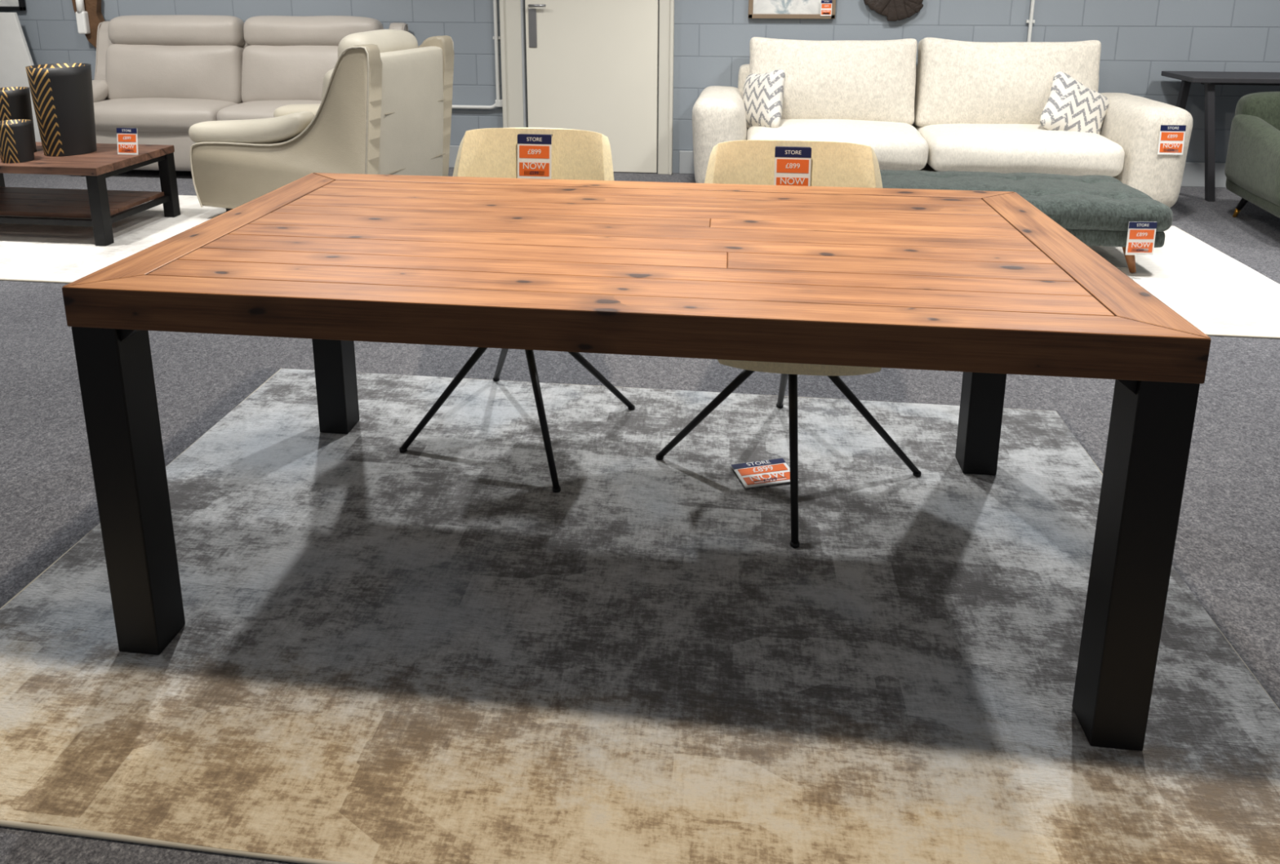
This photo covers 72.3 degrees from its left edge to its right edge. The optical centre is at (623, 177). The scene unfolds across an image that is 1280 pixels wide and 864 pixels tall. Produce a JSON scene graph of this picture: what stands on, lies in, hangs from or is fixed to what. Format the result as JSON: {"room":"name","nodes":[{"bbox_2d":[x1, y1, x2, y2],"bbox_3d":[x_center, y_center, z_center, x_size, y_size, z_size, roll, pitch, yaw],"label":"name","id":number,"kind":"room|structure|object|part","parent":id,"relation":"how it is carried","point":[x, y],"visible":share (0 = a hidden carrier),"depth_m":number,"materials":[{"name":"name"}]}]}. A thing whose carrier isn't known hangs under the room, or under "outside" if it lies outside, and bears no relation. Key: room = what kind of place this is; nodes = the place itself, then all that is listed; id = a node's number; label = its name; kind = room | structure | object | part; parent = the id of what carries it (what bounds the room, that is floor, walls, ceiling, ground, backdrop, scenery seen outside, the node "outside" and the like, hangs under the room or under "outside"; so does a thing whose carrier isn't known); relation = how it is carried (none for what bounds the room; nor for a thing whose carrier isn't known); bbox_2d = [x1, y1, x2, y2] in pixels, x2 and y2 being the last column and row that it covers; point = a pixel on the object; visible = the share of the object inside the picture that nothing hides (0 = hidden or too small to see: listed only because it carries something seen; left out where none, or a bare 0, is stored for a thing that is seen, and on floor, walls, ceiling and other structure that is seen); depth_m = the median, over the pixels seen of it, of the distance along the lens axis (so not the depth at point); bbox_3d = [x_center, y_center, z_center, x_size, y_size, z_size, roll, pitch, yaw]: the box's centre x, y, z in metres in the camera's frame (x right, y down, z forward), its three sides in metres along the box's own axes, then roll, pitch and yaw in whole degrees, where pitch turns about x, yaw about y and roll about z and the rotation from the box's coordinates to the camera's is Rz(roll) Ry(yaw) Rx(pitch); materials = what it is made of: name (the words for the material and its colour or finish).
{"room":"store","nodes":[
{"label":"store","id":0,"kind":"room"},
{"bbox_2d":[528,4,546,6],"bbox_3d":[-0.579,-1.155,5.867,0.110,0.018,0.018,2,13,7],"label":"lever","id":1,"kind":"object","parent":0,"point":[530,5],"depth_m":5.86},
{"bbox_2d":[0,167,1279,863],"bbox_3d":[0.092,0.757,2.785,14.000,0.100,11.000,2,13,7],"label":"floor","id":2,"kind":"structure","parent":0,"point":[1227,549],"depth_m":2.77,"materials":[{"name":"grey carpet"}]},
{"bbox_2d":[0,12,41,142],"bbox_3d":[-4.713,-0.672,6.456,1.119,1.080,0.030,2,13,7],"label":"display panel","id":3,"kind":"object","parent":2,"relation":"on","point":[15,54],"visible":0.45,"depth_m":6.36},
{"bbox_2d":[0,195,226,283],"bbox_3d":[-3.291,0.267,4.723,3.208,0.008,1.557,2,13,7],"label":"area rug","id":4,"kind":"object","parent":2,"relation":"on","point":[44,253],"visible":0.22,"depth_m":4.43,"materials":[{"name":"white carpet"}]},
{"bbox_2d":[0,142,180,245],"bbox_3d":[-3.108,0.064,4.691,1.140,0.400,0.618,2,13,7],"label":"coffee table","id":5,"kind":"object","parent":4,"relation":"on","point":[98,203],"visible":0.97,"depth_m":4.53,"materials":[{"name":"brown wood"}]},
{"bbox_3d":[-3.606,0.009,5.025,0.060,0.360,0.060,2,13,7],"label":"leg","id":6,"kind":"part","parent":5,"relation":"part of","materials":[{"name":"black metal"}]},
{"bbox_2d":[0,119,34,163],"bbox_3d":[-3.082,-0.186,4.436,0.160,0.200,0.160,2,13,7],"label":"decorative vase","id":7,"kind":"object","parent":5,"relation":"on","point":[16,143],"visible":1,"depth_m":4.39,"materials":[{"name":"black ceramic"}]},
{"bbox_2d":[0,86,36,151],"bbox_3d":[-3.226,-0.303,4.634,0.180,0.340,0.180,2,13,7],"label":"decorative vase","id":8,"kind":"object","parent":5,"relation":"on","point":[15,101],"visible":0.5,"depth_m":4.57,"materials":[{"name":"black ceramic"}]},
{"bbox_3d":[-3.142,0.211,4.445,1.020,0.030,0.030,2,13,7],"label":"long rail","id":9,"kind":"part","parent":5,"relation":"part of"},
{"bbox_2d":[25,62,97,156],"bbox_3d":[-2.953,-0.363,4.628,0.290,0.460,0.290,2,13,7],"label":"decorative vase","id":10,"kind":"object","parent":5,"relation":"on","point":[62,93],"visible":1,"depth_m":4.54,"materials":[{"name":"black ceramic"}]},
{"bbox_3d":[-2.611,0.157,4.366,0.060,0.360,0.060,2,13,7],"label":"leg","id":11,"kind":"part","parent":5,"relation":"part of","materials":[{"name":"black metal"}]},
{"bbox_2d":[116,127,137,155],"bbox_3d":[-2.608,-0.193,4.602,0.115,0.139,0.020,2,13,7],"label":"price tag","id":12,"kind":"object","parent":5,"relation":"on","point":[126,138],"visible":1,"depth_m":4.60,"materials":[{"name":"orange paper"}]},
{"bbox_3d":[-2.608,-0.210,4.599,0.101,0.039,0.001,2,6,7],"label":"offer panel","id":13,"kind":"part","parent":12,"relation":"part of","materials":[{"name":"orange paper"}]},
{"bbox_3d":[-2.609,-0.155,4.604,0.101,0.042,0.001,2,6,7],"label":"price panel","id":14,"kind":"part","parent":12,"relation":"part of","materials":[{"name":"orange paper"}]},
{"bbox_3d":[-2.577,-0.064,4.596,0.030,0.030,0.500,2,13,7],"label":"rail","id":15,"kind":"part","parent":5,"relation":"part of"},
{"bbox_3d":[-2.577,0.166,4.648,0.030,0.030,0.500,2,13,7],"label":"rail","id":16,"kind":"part","parent":5,"relation":"part of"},
{"bbox_3d":[-2.544,0.037,4.899,0.060,0.360,0.060,2,13,7],"label":"leg","id":17,"kind":"part","parent":5,"relation":"part of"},
{"bbox_2d":[188,29,453,211],"bbox_3d":[-1.699,-0.327,4.999,1.215,1.027,0.878,4,13,17],"label":"leather armchair","id":18,"kind":"object","parent":4,"relation":"on","point":[385,106],"visible":0.94,"depth_m":4.65,"materials":[{"name":"beige leather"}]},
{"bbox_3d":[-1.805,-0.260,4.645,1.183,0.912,0.110,4,13,17],"label":"panel","id":19,"kind":"part","parent":18,"relation":"part of","materials":[{"name":"beige leather"}]},
{"bbox_2d":[322,70,333,97],"bbox_3d":[-1.429,-0.422,4.891,0.297,0.422,0.610,13,16,15],"label":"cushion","id":20,"kind":"object","parent":18,"relation":"on","point":[327,77],"depth_m":4.61,"materials":[{"name":"beige leather"}]},
{"bbox_3d":[-1.200,-0.279,4.845,0.161,0.864,0.684,7,14,17],"label":"panel","id":21,"kind":"part","parent":18,"relation":"part of","materials":[{"name":"beige leather"}]},
{"bbox_3d":[-1.575,-0.417,5.342,1.183,0.912,0.110,4,13,17],"label":"panel","id":22,"kind":"part","parent":18,"relation":"part of","materials":[{"name":"beige leather"}]},
{"bbox_2d":[80,14,408,176],"bbox_3d":[-2.645,-0.562,5.984,2.264,1.072,0.680,2,13,7],"label":"leather sofa","id":23,"kind":"object","parent":2,"relation":"on","point":[159,76],"visible":0.55,"depth_m":5.96,"materials":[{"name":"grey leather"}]},
{"bbox_3d":[-3.709,-0.599,6.100,0.110,0.949,0.616,2,13,7],"label":"panel","id":24,"kind":"part","parent":23,"relation":"part of","materials":[{"name":"grey leather"}]},
{"bbox_2d":[93,97,236,132],"bbox_3d":[-3.154,-0.431,5.989,1.003,0.232,0.489,2,13,7],"label":"seat cushion","id":25,"kind":"object","parent":23,"relation":"on","point":[146,114],"depth_m":5.78,"materials":[{"name":"grey leather"}]},
{"bbox_2d":[106,43,244,103],"bbox_3d":[-3.128,-0.719,6.146,1.004,0.448,0.310,2,4,7],"label":"cushion","id":26,"kind":"object","parent":23,"relation":"on","point":[204,72],"depth_m":6.01,"materials":[{"name":"grey leather"}]},
{"bbox_3d":[-2.614,-0.603,6.239,2.072,0.897,0.160,2,11,7],"label":"panel","id":27,"kind":"part","parent":23,"relation":"part of","materials":[{"name":"grey leather"}]},
{"bbox_2d":[216,99,321,119],"bbox_3d":[-2.157,-0.404,5.871,1.002,0.228,0.485,2,13,7],"label":"seat cushion","id":28,"kind":"object","parent":23,"relation":"on","point":[244,109],"depth_m":5.70,"materials":[{"name":"grey leather"}]},
{"bbox_2d":[240,44,337,102],"bbox_3d":[-2.133,-0.694,6.029,1.005,0.452,0.309,2,4,7],"label":"cushion","id":29,"kind":"object","parent":23,"relation":"on","point":[269,73],"depth_m":5.91,"materials":[{"name":"grey leather"}]},
{"bbox_3d":[-1.585,-0.543,5.847,0.110,0.949,0.616,2,13,7],"label":"panel","id":30,"kind":"part","parent":23,"relation":"part of","materials":[{"name":"grey leather"}]},
{"bbox_2d":[0,368,1279,863],"bbox_3d":[-0.020,0.864,2.061,2.524,0.010,1.624,2,13,7],"label":"area rug","id":31,"kind":"object","parent":2,"relation":"on","point":[433,651],"visible":0.86,"depth_m":1.69,"materials":[{"name":"grey carpet"}]},
{"bbox_2d":[399,127,635,492],"bbox_3d":[-0.296,0.321,2.507,0.578,0.853,0.603,3,13,15],"label":"dining chair","id":32,"kind":"object","parent":31,"relation":"on","point":[530,153],"visible":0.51,"depth_m":2.64,"materials":[{"name":"yellow fabric"}]},
{"bbox_3d":[-0.467,0.567,2.480,0.341,0.383,0.025,-5,14,-21],"label":"leg","id":33,"kind":"part","parent":32,"relation":"part of","materials":[{"name":"black metal"}]},
{"bbox_3d":[-0.366,0.516,2.710,0.025,0.383,0.341,-5,14,-21],"label":"leg","id":34,"kind":"part","parent":32,"relation":"part of","materials":[{"name":"black metal"}]},
{"bbox_3d":[-0.271,-0.026,2.648,0.092,0.041,0.001,2,6,7],"label":"price panel","id":35,"kind":"part","parent":32,"relation":"part of","materials":[{"name":"orange paper"}]},
{"bbox_3d":[-0.270,-0.079,2.643,0.092,0.038,0.001,2,6,7],"label":"offer panel","id":36,"kind":"part","parent":32,"relation":"part of","materials":[{"name":"orange paper"}]},
{"bbox_3d":[-0.232,0.589,2.381,0.025,0.383,0.341,-5,14,-21],"label":"leg","id":37,"kind":"part","parent":32,"relation":"part of","materials":[{"name":"black metal"}]},
{"bbox_3d":[-0.131,0.538,2.611,0.341,0.383,0.025,-5,14,-21],"label":"leg","id":38,"kind":"part","parent":32,"relation":"part of","materials":[{"name":"black metal"}]},
{"bbox_2d":[62,172,1211,751],"bbox_3d":[0.005,0.484,1.992,1.908,0.760,0.960,2,13,7],"label":"dining table","id":39,"kind":"object","parent":31,"relation":"on","point":[987,286],"visible":1,"depth_m":1.60,"materials":[{"name":"brown wood"}]},
{"bbox_3d":[-0.947,0.592,1.688,0.087,0.684,0.087,2,13,7],"label":"leg","id":40,"kind":"part","parent":39,"relation":"part of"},
{"bbox_3d":[-0.843,0.403,2.526,0.087,0.684,0.087,2,13,7],"label":"leg","id":41,"kind":"part","parent":39,"relation":"part of","materials":[{"name":"black metal"}]},
{"bbox_3d":[0.957,0.451,2.312,0.087,0.684,0.087,2,13,7],"label":"leg","id":42,"kind":"part","parent":39,"relation":"part of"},
{"bbox_3d":[0.853,0.640,1.474,0.087,0.684,0.087,2,13,7],"label":"leg","id":43,"kind":"part","parent":39,"relation":"part of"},
{"bbox_2d":[730,457,799,488],"bbox_3d":[0.376,0.788,2.344,0.150,0.005,0.110,-3,13,-13],"label":"price tag","id":44,"kind":"object","parent":31,"relation":"on","point":[775,471],"visible":1,"depth_m":2.34,"materials":[{"name":"orange paper"}]},
{"bbox_3d":[0.373,0.784,2.356,0.132,0.001,0.031,-3,13,-13],"label":"offer panel","id":45,"kind":"part","parent":44,"relation":"part of","materials":[{"name":"orange paper"}]},
{"bbox_3d":[0.383,0.793,2.315,0.132,0.001,0.033,-3,13,-13],"label":"price panel","id":46,"kind":"part","parent":44,"relation":"part of","materials":[{"name":"orange paper"}]},
{"bbox_2d":[655,138,921,547],"bbox_3d":[0.446,0.367,2.301,0.632,0.853,0.647,9,15,34],"label":"dining chair","id":47,"kind":"object","parent":31,"relation":"on","point":[771,162],"visible":0.38,"depth_m":2.43,"materials":[{"name":"yellow fabric"}]},
{"bbox_3d":[0.262,0.593,2.366,0.341,0.383,0.025,2,13,7],"label":"leg","id":48,"kind":"part","parent":47,"relation":"part of","materials":[{"name":"black metal"}]},
{"bbox_3d":[0.464,0.558,2.520,0.025,0.383,0.341,2,13,7],"label":"leg","id":49,"kind":"part","parent":47,"relation":"part of","materials":[{"name":"black metal"}]},
{"bbox_3d":[0.469,0.019,2.447,0.088,0.041,0.001,2,6,7],"label":"price panel","id":50,"kind":"part","parent":47,"relation":"part of","materials":[{"name":"orange paper"}]},
{"bbox_3d":[0.470,-0.034,2.442,0.088,0.038,0.001,2,6,7],"label":"offer panel","id":51,"kind":"part","parent":47,"relation":"part of","materials":[{"name":"orange paper"}]},
{"bbox_3d":[0.420,0.637,2.169,0.025,0.383,0.341,2,13,7],"label":"leg","id":52,"kind":"part","parent":47,"relation":"part of","materials":[{"name":"black metal"}]},
{"bbox_3d":[0.621,0.603,2.323,0.341,0.383,0.025,2,13,7],"label":"leg","id":53,"kind":"part","parent":47,"relation":"part of","materials":[{"name":"black metal"}]},
{"bbox_2d":[692,35,1191,208],"bbox_3d":[1.800,-0.361,5.335,2.738,0.964,0.962,2,13,8],"label":"fabric sofa","id":54,"kind":"object","parent":2,"relation":"on","point":[991,106],"visible":0.82,"depth_m":5.21,"materials":[{"name":"beige fabric"}]},
{"bbox_3d":[0.612,-0.261,5.543,0.338,0.591,0.960,2,13,8],"label":"arm","id":55,"kind":"part","parent":54,"relation":"part of","materials":[{"name":"beige fabric"}]},
{"bbox_2d":[742,68,785,131],"bbox_3d":[0.852,-0.475,5.397,0.151,0.370,0.368,9,-5,-29],"label":"throw pillow","id":56,"kind":"object","parent":54,"relation":"on","point":[763,89],"depth_m":5.29,"materials":[{"name":"fabric"}]},
{"bbox_2d":[748,35,918,126],"bbox_3d":[1.308,-0.609,5.565,1.044,0.566,0.388,2,3,8],"label":"cushion","id":57,"kind":"object","parent":54,"relation":"on","point":[876,82],"depth_m":5.39,"materials":[{"name":"beige fabric"}]},
{"bbox_2d":[746,118,928,169],"bbox_3d":[1.272,-0.216,5.348,1.039,0.260,0.756,2,13,8],"label":"seat cushion","id":58,"kind":"object","parent":54,"relation":"on","point":[896,144],"depth_m":5.07,"materials":[{"name":"beige fabric"}]},
{"bbox_3d":[1.854,-0.418,5.688,2.220,0.620,0.180,2,13,8],"label":"frame","id":59,"kind":"part","parent":54,"relation":"part of","materials":[{"name":"beige fabric"}]},
{"bbox_2d":[914,37,1099,126],"bbox_3d":[2.348,-0.575,5.411,1.045,0.564,0.396,2,3,8],"label":"cushion","id":60,"kind":"object","parent":54,"relation":"on","point":[957,82],"depth_m":5.27,"materials":[{"name":"beige fabric"}]},
{"bbox_2d":[915,123,1124,177],"bbox_3d":[2.299,-0.180,5.197,1.031,0.259,0.765,2,13,8],"label":"seat cushion","id":61,"kind":"object","parent":54,"relation":"on","point":[1099,148],"depth_m":4.88,"materials":[{"name":"beige fabric"}]},
{"bbox_2d":[1040,71,1109,133],"bbox_3d":[2.655,-0.390,5.155,0.390,0.391,0.150,28,-17,-6],"label":"throw pillow","id":62,"kind":"object","parent":54,"relation":"on","point":[1069,103],"depth_m":5.10,"materials":[{"name":"fabric"}]},
{"bbox_3d":[2.987,-0.183,5.191,0.337,0.594,0.961,2,13,8],"label":"arm","id":63,"kind":"part","parent":54,"relation":"part of","materials":[{"name":"beige fabric"}]},
{"bbox_2d":[1157,124,1186,155],"bbox_3d":[2.933,-0.204,4.692,0.130,0.160,0.012,1,13,4],"label":"price tag","id":64,"kind":"object","parent":54,"relation":"attached to","point":[1171,137],"visible":1,"depth_m":4.69,"materials":[{"name":"orange paper"}]},
{"bbox_3d":[2.933,-0.161,4.698,0.114,0.048,0.001,1,10,4],"label":"price panel","id":65,"kind":"part","parent":64,"relation":"part of","materials":[{"name":"orange paper"}]},
{"bbox_3d":[2.933,-0.223,4.688,0.114,0.045,0.001,1,10,4],"label":"offer panel","id":66,"kind":"part","parent":64,"relation":"part of","materials":[{"name":"orange paper"}]},
{"bbox_2d":[1088,225,1279,338],"bbox_3d":[2.003,0.410,4.084,1.778,0.008,1.577,2,13,7],"label":"area rug","id":67,"kind":"object","parent":2,"relation":"on","point":[1217,293],"visible":0.28,"depth_m":3.79,"materials":[{"name":"white carpet"}]},
{"bbox_2d":[880,169,1173,272],"bbox_3d":[1.743,0.187,4.258,1.444,0.348,0.684,2,13,7],"label":"tufted ottoman","id":68,"kind":"object","parent":67,"relation":"on","point":[1097,210],"visible":0.56,"depth_m":3.99,"materials":[{"name":"green fabric"}]},
{"bbox_3d":[1.743,0.189,4.258,1.400,0.090,0.640,2,13,7],"label":"frame","id":69,"kind":"part","parent":68,"relation":"part of","materials":[{"name":"brown wood"}]},
{"bbox_3d":[2.288,0.357,3.977,0.067,0.140,0.058,2,13,7],"label":"leg","id":70,"kind":"part","parent":68,"relation":"part of","materials":[{"name":"brown wood"}]},
{"bbox_2d":[1124,221,1157,254],"bbox_3d":[2.265,0.265,3.838,0.120,0.150,0.006,0,11,1],"label":"price tag","id":71,"kind":"object","parent":68,"relation":"attached to","point":[1140,240],"visible":1,"depth_m":3.84,"materials":[{"name":"orange paper"}]},
{"bbox_3d":[2.265,0.304,3.844,0.106,0.045,0.001,0,11,1],"label":"price panel","id":72,"kind":"part","parent":71,"relation":"part of","materials":[{"name":"orange paper"}]},
{"bbox_3d":[2.265,0.247,3.833,0.106,0.042,0.001,0,11,1],"label":"offer panel","id":73,"kind":"part","parent":71,"relation":"part of","materials":[{"name":"orange paper"}]},
{"bbox_2d":[1160,71,1279,201],"bbox_3d":[3.946,-0.248,5.321,1.200,0.750,0.400,2,13,7],"label":"console table","id":74,"kind":"object","parent":2,"relation":"on","point":[1209,78],"visible":0.8,"depth_m":5.24,"materials":[{"name":"wood"}]},
{"bbox_3d":[3.454,-0.273,5.500,0.100,0.720,0.040,2,13,7],"label":"leg","id":75,"kind":"part","parent":74,"relation":"part of","materials":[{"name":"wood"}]},
{"bbox_3d":[3.502,-0.214,5.239,0.139,0.720,0.040,2,13,7],"label":"leg","id":76,"kind":"part","parent":74,"relation":"part of","materials":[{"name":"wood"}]},
{"bbox_2d":[1224,91,1279,217],"bbox_3d":[3.703,-0.046,4.502,0.897,0.720,0.833,3,13,13],"label":"armchair","id":77,"kind":"object","parent":2,"relation":"on","point":[1252,163],"visible":1,"depth_m":4.63,"materials":[{"name":"fabric"}]},
{"bbox_3d":[3.470,0.119,4.888,0.081,0.134,0.043,11,16,39],"label":"leg","id":78,"kind":"part","parent":77,"relation":"part of","materials":[{"name":"black metal"}]},
{"bbox_3d":[3.700,0.091,4.519,0.800,0.160,0.760,3,13,13],"label":"seat","id":79,"kind":"part","parent":77,"relation":"part of","materials":[{"name":"green fabric"}]},
{"bbox_2d":[0,0,1279,173],"bbox_3d":[0.512,-1.462,5.822,14.000,2.900,0.150,2,13,7],"label":"wall","id":80,"kind":"structure","parent":0,"point":[1140,40],"depth_m":5.73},
{"bbox_2d":[0,0,26,10],"bbox_3d":[-4.612,-1.489,6.353,0.500,0.540,0.030,2,13,7],"label":"framed picture","id":81,"kind":"object","parent":80,"relation":"attached to","point":[5,5],"visible":1,"depth_m":6.38,"materials":[{"name":"black metal"}]},
{"bbox_3d":[-4.612,-1.240,6.408,0.500,0.030,0.030,2,13,7],"label":"frame","id":82,"kind":"part","parent":81,"relation":"part of","materials":[{"name":"black metal"}]},
{"bbox_3d":[-4.379,-1.483,6.325,0.030,0.540,0.030,2,13,7],"label":"frame","id":83,"kind":"part","parent":81,"relation":"part of","materials":[{"name":"black metal"}]},
{"bbox_2d":[71,0,104,48],"bbox_3d":[-3.848,-1.166,6.283,0.230,0.480,0.100,2,13,7],"label":"wall sconce","id":84,"kind":"object","parent":80,"relation":"attached to","point":[88,13],"visible":0.93,"depth_m":6.27,"materials":[{"name":"brown wood"}]},
{"bbox_2d":[75,0,84,13],"bbox_3d":[-3.876,-1.240,6.245,0.050,0.120,0.050,2,13,7],"label":"candle","id":85,"kind":"object","parent":84,"relation":"on","point":[80,4],"depth_m":6.23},
{"bbox_2d":[448,145,459,167],"bbox_3d":[-3.667,-0.219,6.536,5.500,0.160,0.020,2,13,7],"label":"baseboard","id":86,"kind":"structure","parent":80,"relation":"attached to","point":[454,149],"depth_m":6.23,"materials":[{"name":"paint"}]},
{"bbox_2d":[451,0,502,109],"bbox_3d":[-1.458,-1.555,5.947,1.255,2.173,0.041,2,13,7],"label":"conduit","id":87,"kind":"object","parent":80,"relation":"attached to","point":[498,103],"visible":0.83,"depth_m":6.05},
{"bbox_2d":[499,0,507,128],"bbox_3d":[-0.822,-1.093,5.956,0.030,2.120,0.075,2,13,7],"label":"trim","id":88,"kind":"structure","parent":80,"relation":"attached to","point":[501,2],"depth_m":5.99,"materials":[{"name":"paint"}]},
{"bbox_2d":[504,0,524,127],"bbox_3d":[-0.756,-1.093,5.958,0.140,2.120,0.055,2,13,7],"label":"frame","id":89,"kind":"object","parent":80,"relation":"attached to","point":[512,7],"visible":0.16,"depth_m":6.00,"materials":[{"name":"paint"}]},
{"bbox_2d":[520,0,527,127],"bbox_3d":[-0.687,-1.032,5.960,0.012,2.000,0.060,2,13,7],"label":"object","id":90,"kind":"object","parent":80,"relation":"attached to","point":[522,13],"visible":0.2,"depth_m":6.00,"materials":[{"name":"paint"}]},
{"bbox_2d":[524,0,658,173],"bbox_3d":[-0.220,-1.026,5.909,0.900,2.000,0.048,2,13,7],"label":"leaf","id":91,"kind":"object","parent":80,"relation":"attached to","point":[593,66],"depth_m":5.96,"materials":[{"name":"paint"}]},
{"bbox_3d":[-0.619,-1.018,5.940,0.055,0.260,0.008,2,13,7],"label":"handle","id":92,"kind":"part","parent":91,"relation":"part of","materials":[{"name":"silver metal"}]},
{"bbox_3d":[-0.619,-1.018,5.940,0.055,0.260,0.008,2,13,7],"label":"plate","id":93,"kind":"part","parent":91,"relation":"part of","materials":[{"name":"metal"}]},
{"bbox_2d":[657,0,670,173],"bbox_3d":[0.281,-1.065,5.834,0.090,2.120,0.055,2,13,7],"label":"frame","id":94,"kind":"object","parent":80,"relation":"attached to","point":[664,5],"visible":0.8,"depth_m":5.91,"materials":[{"name":"paint"}]},
{"bbox_2d":[668,0,674,174],"bbox_3d":[0.320,-1.063,5.822,0.025,2.120,0.070,2,13,7],"label":"trim","id":95,"kind":"structure","parent":80,"relation":"attached to","point":[672,2],"depth_m":5.89,"materials":[{"name":"paint"}]},
{"bbox_2d":[747,0,835,18],"bbox_3d":[1.095,-1.307,5.677,0.560,0.540,0.038,2,13,7],"label":"framed picture","id":96,"kind":"object","parent":80,"relation":"attached to","point":[757,9],"visible":1,"depth_m":5.73,"materials":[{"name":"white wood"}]},
{"bbox_3d":[0.833,-1.315,5.712,0.030,0.540,0.030,2,13,7],"label":"frame","id":97,"kind":"part","parent":96,"relation":"part of","materials":[{"name":"brown wood"}]},
{"bbox_3d":[1.095,-1.059,5.737,0.560,0.030,0.030,2,13,7],"label":"frame","id":98,"kind":"part","parent":96,"relation":"part of","materials":[{"name":"brown wood"}]},
{"bbox_3d":[1.311,-1.076,5.683,0.062,0.030,0.001,2,13,7],"label":"price panel","id":99,"kind":"part","parent":96,"relation":"part of","materials":[{"name":"orange paper"}]},
{"bbox_3d":[1.311,-1.114,5.675,0.062,0.028,0.001,2,13,7],"label":"offer panel","id":100,"kind":"part","parent":96,"relation":"part of","materials":[{"name":"orange paper"}]},
{"bbox_3d":[1.359,-1.301,5.650,0.030,0.540,0.030,2,13,7],"label":"frame","id":101,"kind":"part","parent":96,"relation":"part of","materials":[{"name":"brown wood"}]},
{"bbox_2d":[863,0,923,21],"bbox_3d":[1.727,-1.140,5.620,0.382,0.266,0.038,2,13,7],"label":"wall ornament","id":102,"kind":"object","parent":80,"relation":"attached to","point":[894,10],"visible":1,"depth_m":5.62,"materials":[{"name":"brown wood"}]},
{"bbox_2d":[679,150,1226,187],"bbox_3d":[3.907,-0.016,5.636,7.100,0.160,0.020,2,13,7],"label":"baseboard","id":103,"kind":"structure","parent":80,"relation":"attached to","point":[1194,172],"depth_m":5.66,"materials":[{"name":"paint"}]},
{"bbox_2d":[1026,0,1035,42],"bbox_3d":[2.585,-1.532,5.449,0.050,2.000,0.031,2,13,7],"label":"conduit","id":104,"kind":"object","parent":80,"relation":"attached to","point":[1030,21],"visible":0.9,"depth_m":5.56,"materials":[{"name":"white plastic"}]}
]}

